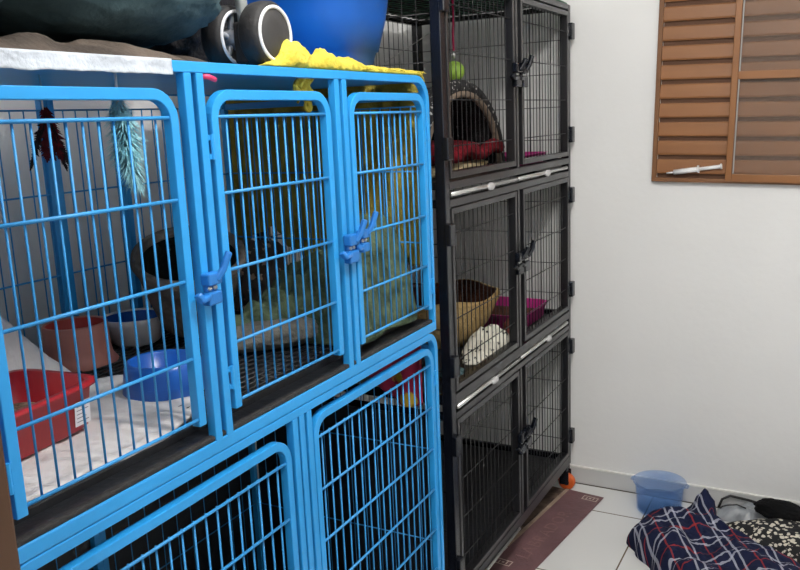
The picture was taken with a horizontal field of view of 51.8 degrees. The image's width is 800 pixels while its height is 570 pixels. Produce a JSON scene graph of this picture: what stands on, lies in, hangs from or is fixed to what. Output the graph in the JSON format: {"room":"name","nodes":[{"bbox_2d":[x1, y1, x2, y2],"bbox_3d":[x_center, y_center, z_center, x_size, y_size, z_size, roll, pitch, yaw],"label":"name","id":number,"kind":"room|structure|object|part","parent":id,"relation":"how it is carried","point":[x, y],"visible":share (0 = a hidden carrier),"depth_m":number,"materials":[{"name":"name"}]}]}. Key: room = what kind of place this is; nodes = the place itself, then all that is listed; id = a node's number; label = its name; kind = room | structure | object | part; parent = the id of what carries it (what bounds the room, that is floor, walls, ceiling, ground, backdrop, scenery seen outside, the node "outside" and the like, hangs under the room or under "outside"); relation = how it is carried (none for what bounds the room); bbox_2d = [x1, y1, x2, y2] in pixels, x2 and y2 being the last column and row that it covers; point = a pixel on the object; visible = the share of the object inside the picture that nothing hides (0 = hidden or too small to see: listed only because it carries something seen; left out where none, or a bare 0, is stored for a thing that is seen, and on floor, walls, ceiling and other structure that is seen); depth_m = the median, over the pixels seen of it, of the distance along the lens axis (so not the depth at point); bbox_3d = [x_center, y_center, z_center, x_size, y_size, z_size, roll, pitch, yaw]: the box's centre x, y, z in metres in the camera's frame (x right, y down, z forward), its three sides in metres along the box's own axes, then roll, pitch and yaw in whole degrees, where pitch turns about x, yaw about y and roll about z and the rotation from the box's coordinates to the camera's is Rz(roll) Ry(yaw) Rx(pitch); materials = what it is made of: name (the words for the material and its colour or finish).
{"room":"animal shelter room","nodes":[
{"label":"animal shelter room","id":0,"kind":"room"},
{"bbox_2d":[0,14,412,569],"bbox_3d":[-1.021,-0.144,1.555,0.100,2.620,4.200,4,13,28],"label":"wall","id":1,"kind":"structure","parent":0,"point":[6,148],"depth_m":1.94,"materials":[{"name":"paint"}]},
{"bbox_2d":[399,0,799,500],"bbox_3d":[1.361,-0.469,2.671,3.200,2.620,0.100,4,13,28],"label":"wall","id":2,"kind":"structure","parent":0,"point":[685,304],"depth_m":2.96,"materials":[{"name":"paint"}]},
{"bbox_2d":[575,482,717,507],"bbox_3d":[1.387,0.824,2.875,3.000,0.003,0.004,4,13,28],"label":"trim","id":3,"kind":"structure","parent":2,"relation":"attached to","point":[575,482],"depth_m":3.14,"materials":[{"name":"tile"}]},
{"bbox_2d":[570,464,799,506],"bbox_3d":[1.389,0.791,2.874,3.000,0.064,0.009,4,13,28],"label":"baseboard","id":4,"kind":"structure","parent":2,"relation":"attached to","point":[581,475],"depth_m":3.11,"materials":[{"name":"grey tile"}]},
{"bbox_2d":[651,0,799,184],"bbox_3d":[1.322,-0.810,2.547,1.020,1.000,0.040,5,14,28],"label":"window","id":5,"kind":"structure","parent":2,"relation":"in","point":[728,91],"depth_m":2.72,"materials":[{"name":"brown wood"}]},
{"bbox_2d":[666,164,721,174],"bbox_3d":[1.001,-0.394,2.806,0.181,0.037,0.019,4,13,28],"label":"syringe","id":6,"kind":"object","parent":5,"relation":"on","point":[698,169],"visible":1,"depth_m":2.80,"materials":[{"name":"white plastic"}]},
{"bbox_3d":[1.416,-0.792,2.486,0.759,0.974,0.017,5,14,28],"label":"sash","id":7,"kind":"part","parent":5,"relation":"part of","materials":[{"name":"brown wood"}]},
{"bbox_2d":[504,480,728,569],"bbox_3d":[0.422,1.247,1.129,3.200,0.060,4.300,4,13,28],"label":"floor","id":8,"kind":"structure","parent":0,"point":[598,542],"depth_m":2.85,"materials":[{"name":"white tile"}]},
{"bbox_2d":[0,48,444,569],"bbox_3d":[-0.434,0.370,1.640,0.638,1.530,1.214,3,13,27],"label":"cage","id":9,"kind":"object","parent":8,"relation":"on","point":[342,486],"depth_m":1.51,"materials":[{"name":"blue metal"}]},
{"bbox_2d":[29,75,68,170],"bbox_3d":[-0.482,-0.218,1.118,0.013,0.131,0.070,3,13,27],"label":"toy","id":10,"kind":"object","parent":9,"relation":"hanging from","point":[42,132],"visible":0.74,"depth_m":1.12,"materials":[{"name":"fabric"}]},
{"bbox_3d":[-0.714,-0.107,1.713,0.016,0.562,0.016,3,13,27],"label":"post","id":11,"kind":"part","parent":9,"relation":"part of","materials":[{"name":"blue metal"}]},
{"bbox_3d":[-0.706,-0.110,1.727,0.016,0.562,0.016,3,13,27],"label":"post","id":12,"kind":"part","parent":9,"relation":"part of","materials":[{"name":"blue metal"}]},
{"bbox_2d":[41,315,118,372],"bbox_3d":[-0.658,0.118,1.679,0.156,0.086,0.156,4,13,28],"label":"bowl","id":13,"kind":"object","parent":9,"relation":"on","point":[64,325],"visible":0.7,"depth_m":1.63,"materials":[{"name":"plastic"}]},
{"bbox_3d":[-0.417,-0.272,1.005,0.034,0.025,0.365,3,13,27],"label":"paper strip","id":14,"kind":"part","parent":9,"relation":"part of","materials":[{"name":"white paper"}]},
{"bbox_2d":[1,317,191,501],"bbox_3d":[-0.578,0.126,1.286,0.451,0.219,0.585,4,13,28],"label":"pad","id":15,"kind":"object","parent":9,"relation":"on","point":[11,340],"visible":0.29,"depth_m":1.28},
{"bbox_2d":[9,369,94,459],"bbox_3d":[-0.602,0.206,1.199,0.188,0.076,0.304,2,12,22],"label":"box","id":16,"kind":"object","parent":15,"relation":"on","point":[35,376],"visible":0.71,"depth_m":1.25,"materials":[{"name":"red plastic"}]},
{"bbox_2d":[122,349,203,401],"bbox_3d":[-0.420,0.159,1.469,0.148,0.059,0.148,4,13,28],"label":"bowl","id":17,"kind":"object","parent":15,"relation":"on","point":[145,358],"visible":0.62,"depth_m":1.41,"materials":[{"name":"blue plastic"}]},
{"bbox_3d":[-0.683,0.594,1.853,0.016,0.797,0.016,3,13,27],"label":"post","id":18,"kind":"part","parent":9,"relation":"part of","materials":[{"name":"blue metal"}]},
{"bbox_2d":[0,32,205,61],"bbox_3d":[-0.586,-0.333,1.200,0.518,0.043,0.630,4,13,28],"label":"folded blanket","id":19,"kind":"object","parent":9,"relation":"on","point":[26,40],"visible":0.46,"depth_m":1.08,"materials":[{"name":"fabric"}]},
{"bbox_2d":[0,0,221,47],"bbox_3d":[-0.561,-0.456,1.173,0.428,0.211,0.669,3,13,27],"label":"bag","id":20,"kind":"object","parent":19,"relation":"on","point":[139,23],"visible":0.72,"depth_m":1.17,"materials":[{"name":"black fabric"}]},
{"bbox_3d":[-0.392,0.000,1.075,0.016,0.503,0.338,3,13,27],"label":"door","id":21,"kind":"part","parent":9,"relation":"part of","materials":[{"name":"blue metal"}]},
{"bbox_3d":[-0.676,0.591,1.867,0.016,0.797,0.016,3,13,27],"label":"post","id":22,"kind":"part","parent":9,"relation":"part of","materials":[{"name":"blue metal"}]},
{"bbox_2d":[102,73,149,195],"bbox_3d":[-0.379,-0.205,1.134,0.056,0.174,0.083,3,13,27],"label":"toy","id":23,"kind":"object","parent":9,"relation":"hanging from","point":[120,110],"visible":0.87,"depth_m":1.13,"materials":[{"name":"teal fabric"}]},
{"bbox_3d":[-0.620,-0.146,1.888,0.016,0.562,0.016,3,13,27],"label":"post","id":24,"kind":"part","parent":9,"relation":"part of","materials":[{"name":"blue metal"}]},
{"bbox_2d":[106,308,161,347],"bbox_3d":[-0.584,0.097,1.819,0.142,0.065,0.142,4,13,28],"label":"bowl","id":25,"kind":"object","parent":9,"relation":"on","point":[140,313],"visible":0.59,"depth_m":1.78,"materials":[{"name":"white ceramic"}]},
{"bbox_3d":[-0.706,0.600,1.834,0.003,0.815,1.191,4,13,27],"label":"panel","id":26,"kind":"part","parent":9,"relation":"part of","materials":[{"name":"black plastic"}]},
{"bbox_3d":[-0.308,0.695,1.318,0.016,0.769,0.529,3,13,27],"label":"door","id":27,"kind":"part","parent":9,"relation":"part of","materials":[{"name":"blue metal"}]},
{"bbox_2d":[130,227,245,337],"bbox_3d":[-0.445,0.002,1.760,0.233,0.237,0.232,4,13,28],"label":"bed","id":28,"kind":"object","parent":9,"relation":"in","point":[160,241],"visible":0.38,"depth_m":1.76,"materials":[{"name":"black fabric"}]},
{"bbox_3d":[-0.302,-0.031,1.245,0.016,0.562,0.016,3,13,27],"label":"post","id":29,"kind":"part","parent":9,"relation":"part of","materials":[{"name":"blue metal"}]},
{"bbox_3d":[-0.485,-0.370,1.503,0.554,0.010,1.195,3,13,27],"label":"panel","id":30,"kind":"part","parent":9,"relation":"part of","materials":[{"name":"blue metal"}]},
{"bbox_3d":[-0.726,-0.101,1.689,0.016,0.597,1.211,3,13,27],"label":"frame","id":31,"kind":"part","parent":9,"relation":"part of","materials":[{"name":"blue metal"}]},
{"bbox_2d":[203,73,216,81],"bbox_3d":[-0.288,-0.310,1.233,0.014,0.013,0.028,3,13,27],"label":"hair clip","id":32,"kind":"object","parent":9,"relation":"attached to","point":[205,76],"visible":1,"depth_m":1.23,"materials":[{"name":"pink plastic"}]},
{"bbox_3d":[-0.290,-0.036,1.268,0.016,0.562,0.016,3,13,27],"label":"post","id":33,"kind":"part","parent":9,"relation":"part of","materials":[{"name":"blue metal"}]},
{"bbox_2d":[147,0,291,66],"bbox_3d":[-0.374,-0.531,1.566,0.451,0.265,0.305,3,13,27],"label":"stroller","id":34,"kind":"object","parent":9,"relation":"on","point":[254,33],"visible":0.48,"depth_m":1.41,"materials":[{"name":"black plastic"}]},
{"bbox_2d":[13,319,431,547],"bbox_3d":[-0.450,0.167,1.601,0.597,0.045,1.183,4,13,28],"label":"tray","id":35,"kind":"object","parent":9,"relation":"on","point":[39,522],"depth_m":1.31,"materials":[{"name":"black plastic"}]},
{"bbox_3d":[-0.268,-0.029,1.247,0.030,0.045,0.013,-8,13,-26],"label":"lever","id":36,"kind":"part","parent":9,"relation":"part of","materials":[{"name":"blue plastic"}]},
{"bbox_3d":[-0.179,0.631,1.560,0.016,0.830,1.211,3,13,27],"label":"frame","id":37,"kind":"part","parent":9,"relation":"part of","materials":[{"name":"blue metal"}]},
{"bbox_3d":[-0.696,0.600,1.829,0.016,0.830,1.211,3,13,27],"label":"frame","id":38,"kind":"part","parent":9,"relation":"part of","materials":[{"name":"blue metal"}]},
{"bbox_2d":[234,239,287,314],"bbox_3d":[-0.368,-0.023,2.042,0.175,0.186,0.224,3,13,27],"label":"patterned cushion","id":39,"kind":"object","parent":9,"relation":"on","point":[251,243],"visible":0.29,"depth_m":1.97,"materials":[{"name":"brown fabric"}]},
{"bbox_3d":[-0.204,-0.079,1.429,0.016,0.503,0.336,3,13,27],"label":"door","id":40,"kind":"part","parent":9,"relation":"part of","materials":[{"name":"blue metal"}]},
{"bbox_2d":[236,317,317,352],"bbox_3d":[-0.266,0.101,1.723,0.266,0.059,0.089,-8,13,-26],"label":"pillow","id":41,"kind":"object","parent":9,"relation":"on","point":[257,324],"visible":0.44,"depth_m":1.69,"materials":[{"name":"fabric"}]},
{"bbox_3d":[-0.179,0.631,1.561,0.016,0.797,0.016,3,13,27],"label":"post","id":42,"kind":"part","parent":9,"relation":"part of","materials":[{"name":"blue metal"}]},
{"bbox_3d":[-0.169,0.626,1.579,0.016,0.797,0.016,3,13,27],"label":"post","id":43,"kind":"part","parent":9,"relation":"part of","materials":[{"name":"blue metal"}]},
{"bbox_3d":[-0.158,0.622,1.600,0.016,0.797,0.016,3,13,27],"label":"post","id":44,"kind":"part","parent":9,"relation":"part of","materials":[{"name":"blue metal"}]},
{"bbox_2d":[247,0,387,65],"bbox_3d":[-0.225,-0.646,1.903,0.460,0.343,0.399,3,13,27],"label":"plastic tub","id":45,"kind":"object","parent":9,"relation":"on","point":[353,29],"visible":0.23,"depth_m":1.76,"materials":[{"name":"blue plastic"}]},
{"bbox_3d":[-0.203,-0.449,2.022,0.568,0.016,0.016,3,13,27],"label":"rail","id":46,"kind":"part","parent":9,"relation":"part of","materials":[{"name":"blue metal"}]},
{"bbox_2d":[223,39,425,265],"bbox_3d":[-0.138,-0.261,1.874,0.444,0.505,0.865,-6,12,-16],"label":"blanket","id":47,"kind":"object","parent":9,"relation":"on","point":[293,54],"visible":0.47,"depth_m":2.04,"materials":[{"name":"fabric"}]},
{"bbox_2d":[235,212,416,353],"bbox_3d":[-0.194,-0.027,1.851,0.365,0.254,0.509,4,13,28],"label":"blanket","id":48,"kind":"object","parent":9,"relation":"on","point":[281,275],"visible":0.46,"depth_m":1.78,"materials":[{"name":"green fabric"}]},
{"bbox_3d":[-0.114,-0.110,1.598,0.016,0.562,0.016,3,13,27],"label":"post","id":49,"kind":"part","parent":9,"relation":"part of","materials":[{"name":"blue metal"}]},
{"bbox_3d":[-0.157,0.607,2.245,0.550,0.595,0.003,4,13,27],"label":"panel","id":50,"kind":"part","parent":9,"relation":"part of","materials":[{"name":"blue metal"}]},
{"bbox_3d":[-0.101,-0.115,1.622,0.016,0.562,0.016,3,13,27],"label":"post","id":51,"kind":"part","parent":9,"relation":"part of","materials":[{"name":"blue metal"}]},
{"bbox_3d":[-0.077,-0.105,1.605,0.030,0.045,0.015,-8,13,-26],"label":"lever","id":52,"kind":"part","parent":9,"relation":"part of","materials":[{"name":"blue plastic"}]},
{"bbox_3d":[-0.057,-0.123,1.643,0.030,0.047,0.012,-8,13,-26],"label":"lever","id":53,"kind":"part","parent":9,"relation":"part of","materials":[{"name":"blue plastic"}]},
{"bbox_3d":[-0.032,0.575,1.838,0.016,0.777,0.525,3,13,27],"label":"door","id":54,"kind":"part","parent":9,"relation":"part of","materials":[{"name":"blue metal"}]},
{"bbox_3d":[-0.017,-0.157,1.780,0.016,0.503,0.336,3,13,27],"label":"door","id":55,"kind":"part","parent":9,"relation":"part of","materials":[{"name":"blue metal"}]},
{"bbox_2d":[369,346,422,406],"bbox_3d":[-0.081,0.214,2.074,0.301,0.165,0.016,3,13,27],"label":"cloth","id":56,"kind":"object","parent":9,"relation":"hanging from","point":[413,368],"visible":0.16,"depth_m":2.03,"materials":[{"name":"red fabric"}]},
{"bbox_3d":[-0.178,0.138,2.140,0.568,0.016,0.016,3,13,27],"label":"rail","id":57,"kind":"part","parent":9,"relation":"part of","materials":[{"name":"blue metal"}]},
{"bbox_2d":[256,0,575,569],"bbox_3d":[0.129,-0.011,2.733,0.646,1.800,1.077,4,13,28],"label":"cage","id":58,"kind":"object","parent":8,"relation":"on","point":[490,489],"visible":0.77,"depth_m":2.56,"materials":[{"name":"black metal"}]},
{"bbox_3d":[-0.389,0.025,2.427,0.028,1.706,0.034,4,13,28],"label":"post","id":59,"kind":"part","parent":58,"relation":"part of","materials":[{"name":"blue metal"}]},
{"bbox_3d":[-0.126,0.338,2.349,0.560,0.018,0.016,4,13,28],"label":"rail","id":60,"kind":"part","parent":58,"relation":"part of","materials":[{"name":"blue metal"}]},
{"bbox_3d":[-0.128,0.291,2.339,0.560,0.028,0.016,4,13,28],"label":"rail","id":61,"kind":"part","parent":58,"relation":"part of","materials":[{"name":"blue metal"}]},
{"bbox_3d":[-0.185,-0.901,2.707,0.018,0.018,1.065,4,13,28],"label":"rail","id":62,"kind":"part","parent":58,"relation":"part of","materials":[{"name":"black metal"}]},
{"bbox_3d":[0.099,-0.173,3.313,0.028,1.706,0.034,4,13,28],"label":"post","id":63,"kind":"part","parent":58,"relation":"part of","materials":[{"name":"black metal"}]},
{"bbox_3d":[-0.150,-0.222,2.237,0.560,0.020,0.016,4,13,28],"label":"rail","id":64,"kind":"part","parent":58,"relation":"part of","materials":[{"name":"black metal"}]},
{"bbox_3d":[0.120,0.059,2.149,0.028,1.706,0.026,4,13,28],"label":"post","id":65,"kind":"part","parent":58,"relation":"part of","materials":[{"name":"black metal"}]},
{"bbox_2d":[438,367,463,377],"bbox_3d":[0.152,0.251,2.376,0.078,0.041,0.087,4,13,28],"label":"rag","id":66,"kind":"object","parent":58,"relation":"on","point":[461,368],"visible":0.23,"depth_m":2.36,"materials":[{"name":"fabric"}]},
{"bbox_2d":[413,279,499,348],"bbox_3d":[0.146,0.105,2.754,0.370,0.177,0.414,4,13,28],"label":"bed","id":67,"kind":"object","parent":58,"relation":"on","point":[421,314],"visible":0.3,"depth_m":2.65,"materials":[{"name":"beige wicker"}]},
{"bbox_2d":[449,0,463,80],"bbox_3d":[0.156,-0.724,2.408,0.060,0.253,0.060,4,13,28],"label":"toy","id":68,"kind":"object","parent":58,"relation":"hanging from","point":[452,1],"visible":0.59,"depth_m":2.40,"materials":[{"name":"plastic"}]},
{"bbox_2d":[357,314,567,408],"bbox_3d":[0.142,0.196,2.776,0.592,0.068,0.998,4,13,28],"label":"tray","id":69,"kind":"object","parent":58,"relation":"on","point":[482,372],"depth_m":2.52,"materials":[{"name":"metal"}]},
{"bbox_2d":[427,79,504,177],"bbox_3d":[0.053,-0.476,2.518,0.364,0.280,0.644,4,13,28],"label":"bed","id":70,"kind":"object","parent":58,"relation":"in","point":[429,89],"visible":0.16,"depth_m":2.58,"materials":[{"name":"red fabric"}]},
{"bbox_2d":[430,140,479,165],"bbox_3d":[0.071,-0.403,2.526,0.259,0.077,0.539,4,13,28],"label":"cushion","id":71,"kind":"object","parent":70,"relation":"on","point":[432,141],"depth_m":2.51,"materials":[{"name":"red fabric"}]},
{"bbox_2d":[431,159,487,177],"bbox_3d":[0.085,-0.357,2.526,0.271,0.037,0.554,4,13,28],"label":"cushion","id":72,"kind":"object","parent":70,"relation":"on","point":[455,160],"depth_m":2.46,"materials":[{"name":"beige fabric"}]},
{"bbox_2d":[386,0,566,18],"bbox_3d":[0.079,-0.905,2.576,0.585,0.010,1.050,4,13,28],"label":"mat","id":73,"kind":"object","parent":58,"relation":"on","point":[393,0],"visible":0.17,"depth_m":2.83,"materials":[{"name":"fabric"}]},
{"bbox_3d":[0.218,-0.559,2.252,0.028,0.496,0.473,4,13,28],"label":"door","id":74,"kind":"part","parent":58,"relation":"part of","materials":[{"name":"black metal"}]},
{"bbox_3d":[0.318,-0.985,3.017,0.560,0.018,0.016,4,13,28],"label":"rail","id":75,"kind":"part","parent":58,"relation":"part of","materials":[{"name":"black metal"}]},
{"bbox_3d":[0.242,-0.002,2.363,0.028,0.490,0.473,4,13,28],"label":"door","id":76,"kind":"part","parent":58,"relation":"part of","materials":[{"name":"black metal"}]},
{"bbox_2d":[462,324,508,364],"bbox_3d":[0.270,0.175,2.614,0.156,0.087,0.280,4,13,28],"label":"cloth","id":77,"kind":"object","parent":58,"relation":"on","point":[491,326],"visible":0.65,"depth_m":2.60,"materials":[{"name":"white fabric"}]},
{"bbox_3d":[0.266,0.561,2.476,0.028,0.498,0.473,4,13,28],"label":"door","id":78,"kind":"part","parent":58,"relation":"part of","materials":[{"name":"black metal"}]},
{"bbox_2d":[441,440,554,569],"bbox_3d":[0.165,0.753,2.890,0.588,0.048,0.995,4,13,28],"label":"tray","id":79,"kind":"object","parent":58,"relation":"on","point":[495,546],"depth_m":2.88,"materials":[{"name":"metal"}]},
{"bbox_2d":[432,161,567,196],"bbox_3d":[0.118,-0.363,2.665,0.592,0.066,0.998,4,13,28],"label":"tray","id":80,"kind":"object","parent":58,"relation":"on","point":[472,175],"depth_m":2.41,"materials":[{"name":"metal"}]},
{"bbox_3d":[0.388,0.660,3.346,0.560,0.036,0.016,4,13,28],"label":"rail","id":81,"kind":"part","parent":58,"relation":"part of","materials":[{"name":"black metal"}]},
{"bbox_2d":[504,318,508,333],"bbox_3d":[0.386,0.140,2.781,0.063,0.079,0.115,4,13,28],"label":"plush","id":82,"kind":"object","parent":58,"relation":"on","point":[508,318],"visible":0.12,"depth_m":2.74},
{"bbox_3d":[0.358,-0.350,2.532,0.020,0.020,1.015,4,13,28],"label":"rail","id":83,"kind":"part","parent":58,"relation":"part of","materials":[{"name":"black metal"}]},
{"bbox_3d":[0.360,-0.305,2.541,0.020,0.020,1.015,4,13,28],"label":"rail","id":84,"kind":"part","parent":58,"relation":"part of","materials":[{"name":"black metal"}]},
{"bbox_3d":[0.382,0.209,2.644,0.020,0.028,1.015,4,13,28],"label":"rail","id":85,"kind":"part","parent":58,"relation":"part of","materials":[{"name":"black metal"}]},
{"bbox_3d":[0.384,0.255,2.653,0.020,0.018,1.015,4,13,28],"label":"rail","id":86,"kind":"part","parent":58,"relation":"part of","materials":[{"name":"black metal"}]},
{"bbox_2d":[483,296,547,328],"bbox_3d":[0.380,0.102,3.031,0.272,0.054,0.302,4,13,28],"label":"tray","id":87,"kind":"object","parent":58,"relation":"on","point":[499,301],"visible":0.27,"depth_m":3.03,"materials":[{"name":"plastic"}]},
{"bbox_3d":[0.406,0.777,2.758,0.020,0.036,1.015,4,13,28],"label":"rail","id":88,"kind":"part","parent":58,"relation":"part of","materials":[{"name":"black metal"}]},
{"bbox_3d":[0.363,-0.653,2.440,0.030,0.038,0.019,-7,12,-22],"label":"lever","id":89,"kind":"part","parent":58,"relation":"part of","materials":[{"name":"black metal"}]},
{"bbox_2d":[505,151,547,165],"bbox_3d":[0.388,-0.446,2.916,0.212,0.034,0.302,4,13,28],"label":"tray","id":90,"kind":"object","parent":58,"relation":"on","point":[535,153],"visible":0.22,"depth_m":2.90,"materials":[{"name":"plastic"}]},
{"bbox_3d":[0.387,-0.099,2.551,0.030,0.038,0.019,-7,12,-22],"label":"lever","id":91,"kind":"part","parent":58,"relation":"part of","materials":[{"name":"black metal"}]},
{"bbox_3d":[0.412,0.479,2.666,0.030,0.038,0.019,-7,12,-22],"label":"lever","id":92,"kind":"part","parent":58,"relation":"part of","materials":[{"name":"black metal"}]},
{"bbox_3d":[0.389,-0.669,2.486,0.030,0.050,0.019,-7,12,-22],"label":"lever","id":93,"kind":"part","parent":58,"relation":"part of","materials":[{"name":"black metal"}]},
{"bbox_3d":[0.413,-0.116,2.597,0.030,0.050,0.019,-7,12,-22],"label":"lever","id":94,"kind":"part","parent":58,"relation":"part of","materials":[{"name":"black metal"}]},
{"bbox_3d":[0.438,0.462,2.712,0.030,0.050,0.019,-7,12,-22],"label":"lever","id":95,"kind":"part","parent":58,"relation":"part of","materials":[{"name":"black metal"}]},
{"bbox_3d":[0.342,-0.421,3.130,0.560,0.020,0.016,4,13,28],"label":"rail","id":96,"kind":"part","parent":58,"relation":"part of","materials":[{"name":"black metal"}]},
{"bbox_3d":[0.470,-0.661,2.709,0.028,0.496,0.474,4,13,28],"label":"door","id":97,"kind":"part","parent":58,"relation":"part of","materials":[{"name":"black metal"}]},
{"bbox_3d":[0.494,-0.104,2.820,0.028,0.490,0.474,4,13,28],"label":"door","id":98,"kind":"part","parent":58,"relation":"part of","materials":[{"name":"black metal"}]},
{"bbox_3d":[0.518,0.459,2.933,0.028,0.498,0.474,4,13,28],"label":"door","id":99,"kind":"part","parent":58,"relation":"part of","materials":[{"name":"black metal"}]},
{"bbox_3d":[0.336,-0.868,2.429,0.020,0.018,1.015,4,13,28],"label":"rail","id":100,"kind":"part","parent":58,"relation":"part of","materials":[{"name":"black metal"}]},
{"bbox_3d":[0.613,-0.141,3.043,0.028,1.706,0.024,4,13,28],"label":"post","id":101,"kind":"part","parent":58,"relation":"part of","materials":[{"name":"black metal"}]},
{"bbox_2d":[518,486,564,532],"bbox_3d":[0.373,0.847,2.982,0.185,0.001,0.670,5,14,35],"label":"cardboard sheet","id":102,"kind":"object","parent":8,"relation":"on","point":[553,492],"visible":0.21,"depth_m":3.09,"materials":[{"name":"brown cardboard"}]},
{"bbox_2d":[490,488,602,569],"bbox_3d":[0.497,0.864,2.856,0.152,0.006,0.752,5,14,35],"label":"mat","id":103,"kind":"object","parent":8,"relation":"on","point":[538,539],"visible":0.99,"depth_m":2.87,"materials":[{"name":"brown rubber"}]},
{"bbox_2d":[626,488,799,569],"bbox_3d":[0.991,0.853,2.474,0.511,0.138,0.865,-5,12,-14],"label":"plaid blanket","id":104,"kind":"object","parent":8,"relation":"on","point":[693,537],"visible":1,"depth_m":2.61,"materials":[{"name":"blue fabric"}]},
{"bbox_2d":[717,495,764,521],"bbox_3d":[1.249,0.791,2.913,0.236,0.064,0.137,-1,11,5],"label":"bag","id":105,"kind":"object","parent":8,"relation":"on","point":[729,512],"visible":0.66,"depth_m":2.90,"materials":[{"name":"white plastic"}]},
{"bbox_3d":[1.232,0.785,2.902,0.216,0.047,0.077,4,13,28],"label":"cord","id":106,"kind":"part","parent":105,"relation":"part of","materials":[{"name":"black fabric"}]},
{"bbox_2d":[726,518,799,563],"bbox_3d":[1.385,0.834,2.647,0.424,0.073,0.601,-7,12,-22],"label":"floral cloth","id":107,"kind":"object","parent":8,"relation":"on","point":[783,535],"visible":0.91,"depth_m":2.69,"materials":[{"name":"black fabric"}]},
{"bbox_2d":[753,498,799,521],"bbox_3d":[1.294,0.766,2.804,0.181,0.072,0.074,7,15,39],"label":"garment","id":108,"kind":"object","parent":107,"relation":"on","point":[770,508],"visible":0.86,"depth_m":2.79,"materials":[{"name":"fabric"}]},
{"bbox_3d":[0.110,0.038,0.402,3.000,2.620,0.140,4,13,28],"label":"wall","id":109,"kind":"structure","parent":0,"visible":0},
{"bbox_2d":[0,431,20,569],"bbox_3d":[0.032,0.262,0.496,1.220,2.150,0.171,4,13,28],"label":"door","id":110,"kind":"structure","parent":109,"relation":"in","point":[9,557],"depth_m":0.81,"materials":[{"name":"brown wood"}]}
]}

